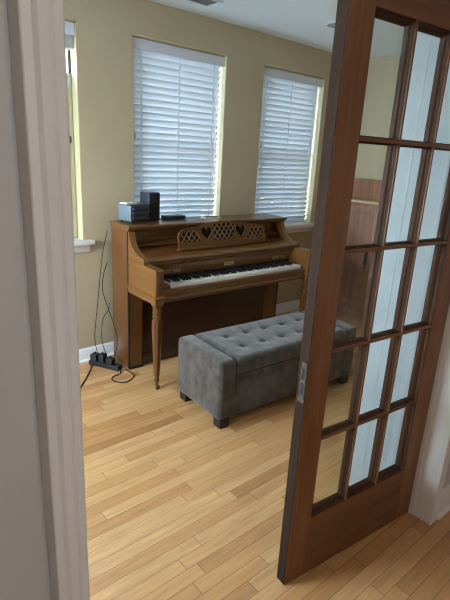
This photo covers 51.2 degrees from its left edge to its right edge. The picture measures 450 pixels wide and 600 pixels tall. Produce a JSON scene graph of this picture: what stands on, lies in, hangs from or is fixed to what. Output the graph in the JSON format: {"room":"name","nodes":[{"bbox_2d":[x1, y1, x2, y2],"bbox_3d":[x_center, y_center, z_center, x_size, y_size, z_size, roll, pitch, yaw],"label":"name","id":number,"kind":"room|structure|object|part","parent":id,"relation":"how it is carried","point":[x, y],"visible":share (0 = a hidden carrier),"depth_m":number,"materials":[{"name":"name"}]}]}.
{"room":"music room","nodes":[
{"label":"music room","id":0,"kind":"room"},
{"bbox_2d":[63,0,331,348],"bbox_3d":[-0.790,-0.801,3.405,5.510,2.452,0.220,-11,22,-39],"label":"wall","id":1,"kind":"structure","parent":0,"point":[104,28],"depth_m":3.32,"materials":[{"name":"beige paint"}]},
{"bbox_2d":[64,17,94,252],"bbox_3d":[-1.288,-0.969,2.846,0.910,1.421,0.260,-11,22,-39],"label":"window","id":2,"kind":"structure","parent":1,"relation":"in","point":[81,245],"depth_m":3.07,"materials":[{"name":"beige paint"}]},
{"bbox_2d":[64,21,74,49],"bbox_3d":[-1.238,-1.558,2.640,0.786,0.143,0.077,-11,22,-39],"label":"window blind","id":3,"kind":"object","parent":2,"relation":"attached to","point":[69,26],"visible":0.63,"depth_m":2.85,"materials":[{"name":"white plastic"}]},
{"bbox_3d":[-1.307,-1.012,2.859,0.788,1.324,0.055,-11,22,-39],"label":"frame","id":4,"kind":"part","parent":2,"relation":"part of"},
{"bbox_2d":[67,73,77,236],"bbox_3d":[-1.298,-0.875,2.882,0.780,1.040,0.012,-11,22,-39],"label":"shade","id":5,"kind":"object","parent":2,"relation":"attached to","point":[69,82],"visible":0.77,"depth_m":3.10,"materials":[{"name":"beige fabric"}]},
{"bbox_3d":[-1.274,-1.331,2.742,0.780,0.085,0.012,-11,22,-39],"label":"shade rail","id":6,"kind":"part","parent":5,"relation":"part of","materials":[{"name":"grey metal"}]},
{"bbox_2d":[131,33,227,215],"bbox_3d":[-0.377,-1.151,3.595,0.931,1.421,0.260,-11,22,-39],"label":"window","id":7,"kind":"structure","parent":1,"relation":"in","point":[222,81],"depth_m":3.72,"materials":[{"name":"beige paint"}]},
{"bbox_2d":[133,37,224,217],"bbox_3d":[-0.363,-1.183,3.570,0.807,1.316,0.077,-11,22,-39],"label":"window blind","id":8,"kind":"object","parent":7,"relation":"attached to","point":[175,89],"visible":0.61,"depth_m":3.53,"materials":[{"name":"white plastic"}]},
{"bbox_2d":[79,299,299,363],"bbox_3d":[-0.771,0.353,3.662,5.110,0.100,0.026,-11,22,-39],"label":"baseboard","id":9,"kind":"structure","parent":1,"relation":"attached to","point":[84,354],"depth_m":3.57,"materials":[{"name":"white paint"}]},
{"bbox_2d":[254,63,325,232],"bbox_3d":[0.543,-1.335,4.351,0.906,1.421,0.260,-11,22,-39],"label":"window","id":10,"kind":"structure","parent":1,"relation":"in","point":[294,227],"depth_m":4.54,"materials":[{"name":"beige paint"}]},
{"bbox_2d":[254,66,322,222],"bbox_3d":[0.556,-1.366,4.326,0.782,1.316,0.077,-11,22,-39],"label":"window blind","id":11,"kind":"object","parent":10,"relation":"attached to","point":[289,99],"visible":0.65,"depth_m":4.32,"materials":[{"name":"white plastic"}]},
{"bbox_3d":[0.516,-0.749,4.523,0.766,0.018,0.052,-11,22,-39],"label":"rail","id":12,"kind":"part","parent":11,"relation":"part of","materials":[{"name":"white plastic"}]},
{"bbox_2d":[0,0,449,599],"bbox_3d":[0.683,-0.147,1.531,5.810,2.452,0.065,-11,22,-39],"label":"wall","id":13,"kind":"structure","parent":0,"point":[24,562],"depth_m":0.72,"materials":[{"name":"grey paint"}]},
{"bbox_2d":[6,0,89,599],"bbox_3d":[-0.263,0.208,0.760,0.062,2.130,0.043,-11,22,-39],"label":"trim","id":14,"kind":"structure","parent":13,"relation":"attached to","point":[36,27],"depth_m":0.67,"materials":[{"name":"white paint"}]},
{"bbox_2d":[426,416,449,524],"bbox_3d":[0.967,-0.036,1.767,0.055,2.130,0.018,-11,22,-39],"label":"trim","id":15,"kind":"structure","parent":13,"relation":"attached to","point":[445,455],"depth_m":2.00,"materials":[{"name":"white paint"}]},
{"bbox_2d":[436,484,449,520],"bbox_3d":[1.332,0.838,2.396,1.015,0.130,0.026,-11,22,-39],"label":"baseboard","id":16,"kind":"structure","parent":13,"relation":"attached to","point":[444,506],"depth_m":2.11,"materials":[{"name":"white paint"}]},
{"bbox_2d":[79,309,449,599],"bbox_3d":[0.698,1.102,1.817,5.810,0.100,5.360,-11,22,-39],"label":"floor","id":17,"kind":"structure","parent":0,"point":[180,506],"depth_m":2.09,"materials":[{"name":"brown wood"}]},
{"bbox_2d":[80,364,91,387],"bbox_3d":[-1.065,0.612,2.925,0.167,0.007,1.020,9,18,18],"label":"cable","id":18,"kind":"object","parent":17,"relation":"on","point":[90,364],"visible":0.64,"depth_m":3.22,"materials":[{"name":"black rubber"}]},
{"bbox_2d":[89,360,121,370],"bbox_3d":[-0.864,0.462,3.392,0.250,0.041,0.056,9,18,20],"label":"power strip","id":19,"kind":"object","parent":17,"relation":"on","point":[115,366],"visible":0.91,"depth_m":3.36,"materials":[{"name":"black plastic"}]},
{"bbox_2d":[90,351,99,361],"bbox_3d":[-0.941,0.404,3.407,0.052,0.066,0.058,9,18,20],"label":"plug adapter","id":20,"kind":"object","parent":19,"relation":"attached to","point":[94,356],"visible":0.9,"depth_m":3.39,"materials":[{"name":"black plastic"}]},
{"bbox_2d":[94,231,107,351],"bbox_3d":[-0.891,-0.057,3.348,0.047,0.867,0.146,11,19,24],"label":"cable","id":21,"kind":"object","parent":20,"relation":"attached to","point":[107,231],"visible":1,"depth_m":3.35,"materials":[{"name":"black rubber"}]},
{"bbox_2d":[98,352,106,362],"bbox_3d":[-0.881,0.408,3.386,0.045,0.076,0.050,9,18,20],"label":"plug adapter","id":22,"kind":"object","parent":19,"relation":"attached to","point":[102,356],"visible":0.92,"depth_m":3.37,"materials":[{"name":"black plastic"}]},
{"bbox_2d":[101,303,109,353],"bbox_3d":[-0.863,0.204,3.393,0.043,0.350,0.124,4,17,4],"label":"cable","id":23,"kind":"object","parent":22,"relation":"attached to","point":[109,303],"visible":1,"depth_m":3.37,"materials":[{"name":"black rubber"}]},
{"bbox_2d":[106,355,114,364],"bbox_3d":[-0.820,0.426,3.364,0.050,0.061,0.050,9,18,20],"label":"plug adapter","id":24,"kind":"object","parent":19,"relation":"attached to","point":[110,360],"visible":1,"depth_m":3.35,"materials":[{"name":"black plastic"}]},
{"bbox_2d":[102,262,117,355],"bbox_3d":[-0.814,0.067,3.341,0.056,0.652,0.172,-11,22,-39],"label":"cable","id":25,"kind":"object","parent":24,"relation":"attached to","point":[107,262],"visible":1,"depth_m":3.36,"materials":[{"name":"black rubber"}]},
{"bbox_2d":[112,368,133,382],"bbox_3d":[-0.699,0.521,3.263,0.145,0.021,0.205,6,17,10],"label":"cable","id":26,"kind":"object","parent":17,"relation":"on","point":[119,368],"visible":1,"depth_m":3.25,"materials":[{"name":"black rubber"}]},
{"bbox_2d":[110,213,310,389],"bbox_3d":[-0.054,-0.080,3.590,1.468,1.041,0.613,-11,22,-38],"label":"upright piano","id":27,"kind":"object","parent":17,"relation":"on","point":[173,279],"visible":0.88,"depth_m":3.38,"materials":[{"name":"brown wood"}]},
{"bbox_3d":[-0.718,-0.018,3.301,0.045,0.976,0.223,-11,22,-38],"label":"panel","id":28,"kind":"part","parent":27,"relation":"part of","materials":[{"name":"brown wood"}]},
{"bbox_2d":[118,203,149,222],"bbox_3d":[-0.617,-0.595,3.213,0.137,0.118,0.172,15,21,34],"label":"stereo","id":29,"kind":"object","parent":27,"relation":"on","point":[131,213],"visible":0.98,"depth_m":3.16,"materials":[{"name":"grey plastic"}]},
{"bbox_2d":[119,202,137,204],"bbox_3d":[-0.656,-0.659,3.196,0.075,0.009,0.108,15,21,34],"label":"paper stack","id":30,"kind":"object","parent":29,"relation":"on","point":[125,203],"visible":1,"depth_m":3.17,"materials":[{"name":"white paper"}]},
{"bbox_3d":[-0.513,-0.036,3.043,0.072,0.052,0.364,-11,22,-38],"label":"cheek moulding","id":31,"kind":"part","parent":27,"relation":"part of","materials":[{"name":"brown wood"}]},
{"bbox_2d":[140,191,159,220],"bbox_3d":[-0.531,-0.665,3.324,0.108,0.195,0.100,17,22,39],"label":"speaker","id":32,"kind":"object","parent":27,"relation":"on","point":[152,198],"visible":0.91,"depth_m":3.28},
{"bbox_2d":[149,193,159,219],"bbox_3d":[-0.493,-0.653,3.292,0.007,0.184,0.092,17,22,39],"label":"grille","id":33,"kind":"object","parent":32,"relation":"attached to","point":[154,198],"depth_m":3.29,"materials":[{"name":"black fabric"}]},
{"bbox_3d":[-0.427,0.081,2.965,0.067,0.120,0.067,-11,22,-38],"label":"leg","id":34,"kind":"part","parent":27,"relation":"part of","materials":[{"name":"brown wood"}]},
{"bbox_3d":[-0.142,0.337,3.803,1.210,0.088,0.027,-11,22,-38],"label":"toe rail","id":35,"kind":"part","parent":27,"relation":"part of","materials":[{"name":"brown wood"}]},
{"bbox_3d":[-0.360,-0.194,3.152,0.150,0.026,0.012,-11,22,-38],"label":"knob plate","id":36,"kind":"part","parent":27,"relation":"part of","materials":[{"name":"brown wood"}]},
{"bbox_2d":[161,214,185,219],"bbox_3d":[-0.379,-0.610,3.461,0.170,0.026,0.076,-13,23,-42],"label":"media box","id":37,"kind":"object","parent":27,"relation":"on","point":[176,216],"visible":1,"depth_m":3.43,"materials":[{"name":"black plastic"}]},
{"bbox_3d":[-0.139,-0.588,3.576,1.452,0.022,0.255,-11,22,-38],"label":"lid moulding","id":38,"kind":"part","parent":27,"relation":"part of","materials":[{"name":"brown wood"}]},
{"bbox_3d":[-0.135,-0.607,3.567,1.462,0.018,0.271,-11,22,-38],"label":"lid","id":39,"kind":"part","parent":27,"relation":"part of","materials":[{"name":"brown wood"}]},
{"bbox_3d":[-0.130,-0.510,3.584,1.360,0.139,0.041,-11,22,-38],"label":"panel","id":40,"kind":"part","parent":27,"relation":"part of","materials":[{"name":"brown wood"}]},
{"bbox_3d":[-0.130,0.061,3.721,1.210,0.488,0.020,-11,22,-38],"label":"panel","id":41,"kind":"part","parent":27,"relation":"part of","materials":[{"name":"brown wood"}]},
{"bbox_2d":[139,235,295,262],"bbox_3d":[-0.042,-0.396,3.499,1.360,0.064,0.295,-11,22,-38],"label":"shelf","id":42,"kind":"object","parent":27,"relation":"attached to","point":[159,251],"depth_m":3.35,"materials":[{"name":"brown wood"}]},
{"bbox_3d":[0.024,-0.324,3.433,1.340,0.028,0.053,-11,22,-38],"label":"shelf moulding","id":43,"kind":"part","parent":27,"relation":"part of","materials":[{"name":"brown wood"}]},
{"bbox_3d":[0.432,-0.344,3.776,0.150,0.026,0.012,-11,22,-38],"label":"knob plate","id":44,"kind":"part","parent":27,"relation":"part of","materials":[{"name":"brown wood"}]},
{"bbox_3d":[0.652,-0.123,3.815,0.067,0.120,0.067,-11,22,-38],"label":"leg","id":45,"kind":"part","parent":27,"relation":"part of","materials":[{"name":"brown wood"}]},
{"bbox_2d":[178,310,355,428],"bbox_3d":[0.303,0.405,3.123,1.175,0.426,0.460,-10,21,-36],"label":"storage bench","id":46,"kind":"object","parent":17,"relation":"on","point":[227,372],"visible":0.83,"depth_m":2.83,"materials":[{"name":"grey fabric"}]},
{"bbox_3d":[-0.120,0.450,2.805,0.115,0.364,0.458,-10,21,-36],"label":"panel","id":47,"kind":"part","parent":46,"relation":"part of","materials":[{"name":"grey fabric"}]},
{"bbox_3d":[0.312,0.248,3.074,0.939,0.096,0.456,-10,21,-36],"label":"cushioned lid","id":48,"kind":"part","parent":46,"relation":"part of","materials":[{"name":"grey fabric"}]},
{"bbox_3d":[0.727,0.304,3.426,0.115,0.364,0.458,-10,21,-36],"label":"panel","id":49,"kind":"part","parent":46,"relation":"part of","materials":[{"name":"grey fabric"}]},
{"bbox_2d":[338,178,381,318],"bbox_3d":[1.523,-0.433,4.484,0.311,1.350,1.260,-11,22,-39],"label":"cabinet","id":50,"kind":"object","parent":17,"relation":"on","point":[366,192],"visible":0.2,"depth_m":4.59,"materials":[{"name":"brown wood"}]},
{"bbox_3d":[1.339,-0.385,4.503,0.039,0.170,0.028,-11,22,-39],"label":"handle","id":51,"kind":"part","parent":50,"relation":"part of","materials":[{"name":"black plastic"}]},
{"bbox_2d":[150,0,403,57],"bbox_3d":[0.810,-1.341,1.087,5.810,0.100,5.410,-11,22,-39],"label":"ceiling","id":52,"kind":"structure","parent":0,"point":[299,21],"depth_m":3.37,"materials":[{"name":"paint"}]},
{"bbox_2d":[183,0,223,7],"bbox_3d":[-0.191,-1.925,3.001,0.340,0.008,0.170,-11,22,-39],"label":"ceiling vent","id":53,"kind":"object","parent":52,"relation":"in","point":[205,3],"visible":1,"depth_m":3.06,"materials":[{"name":"metal"}]},
{"bbox_2d":[325,21,335,27],"bbox_3d":[0.816,-2.000,3.422,0.175,0.009,0.175,-11,22,-39],"label":"recessed light","id":54,"kind":"object","parent":52,"relation":"in","point":[329,24],"visible":0.46,"depth_m":3.41,"materials":[{"name":"paint"}]},
{"bbox_2d":[354,55,399,179],"bbox_3d":[2.035,-0.888,4.177,0.200,2.452,2.260,-11,22,-39],"label":"wall","id":55,"kind":"structure","parent":0,"point":[382,71],"depth_m":4.50,"materials":[{"name":"beige paint"}]},
{"bbox_3d":[0.756,-0.187,1.672,5.510,2.452,0.065,-11,22,-39],"label":"wall","id":56,"kind":"structure","parent":0,"visible":0},
{"bbox_2d":[277,0,449,584],"bbox_3d":[0.564,0.030,1.647,0.746,2.027,0.045,-8,20,-33],"label":"door","id":57,"kind":"structure","parent":56,"relation":"in","point":[312,534],"depth_m":1.56,"materials":[{"name":"brown wood"}]},
{"bbox_3d":[0.248,0.264,1.500,0.004,0.139,0.028,-8,20,-33],"label":"lock plate","id":58,"kind":"part","parent":57,"relation":"part of","materials":[{"name":"metal"}]},
{"bbox_3d":[0.517,0.875,1.905,0.539,0.259,0.043,-8,20,-33],"label":"rail","id":59,"kind":"part","parent":57,"relation":"part of","materials":[{"name":"brown wood"}]},
{"bbox_3d":[0.610,-0.872,1.369,0.539,0.137,0.043,-8,20,-33],"label":"rail","id":60,"kind":"part","parent":57,"relation":"part of","materials":[{"name":"brown wood"}]},
{"bbox_2d":[348,32,449,486],"bbox_3d":[0.751,-0.207,1.887,0.231,2.356,0.041,9,18,18],"label":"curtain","id":61,"kind":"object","parent":56,"relation":"in","point":[427,46],"depth_m":1.88,"materials":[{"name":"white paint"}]},
{"bbox_2d":[408,303,449,521],"bbox_3d":[0.304,0.095,1.327,1.589,2.072,0.138,-11,22,-39],"label":"trim","id":62,"kind":"structure","parent":56,"relation":"attached to","point":[438,414],"depth_m":1.98,"materials":[{"name":"white paint"}]},
{"label":"outside","id":63,"kind":"structure","parent":0,"visible":0},
{"bbox_3d":[0.013,1.621,1.972,30.000,0.050,30.000,-11,22,-39],"label":"ground","id":64,"kind":"structure","parent":63,"visible":0},
{"bbox_2d":[134,176,292,216],"bbox_3d":[0.164,-0.946,6.745,5.532,2.066,0.721,-11,22,-39],"label":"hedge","id":65,"kind":"object","parent":64,"relation":"on","point":[154,176],"visible":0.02,"depth_m":5.83,"materials":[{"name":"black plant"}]}
]}

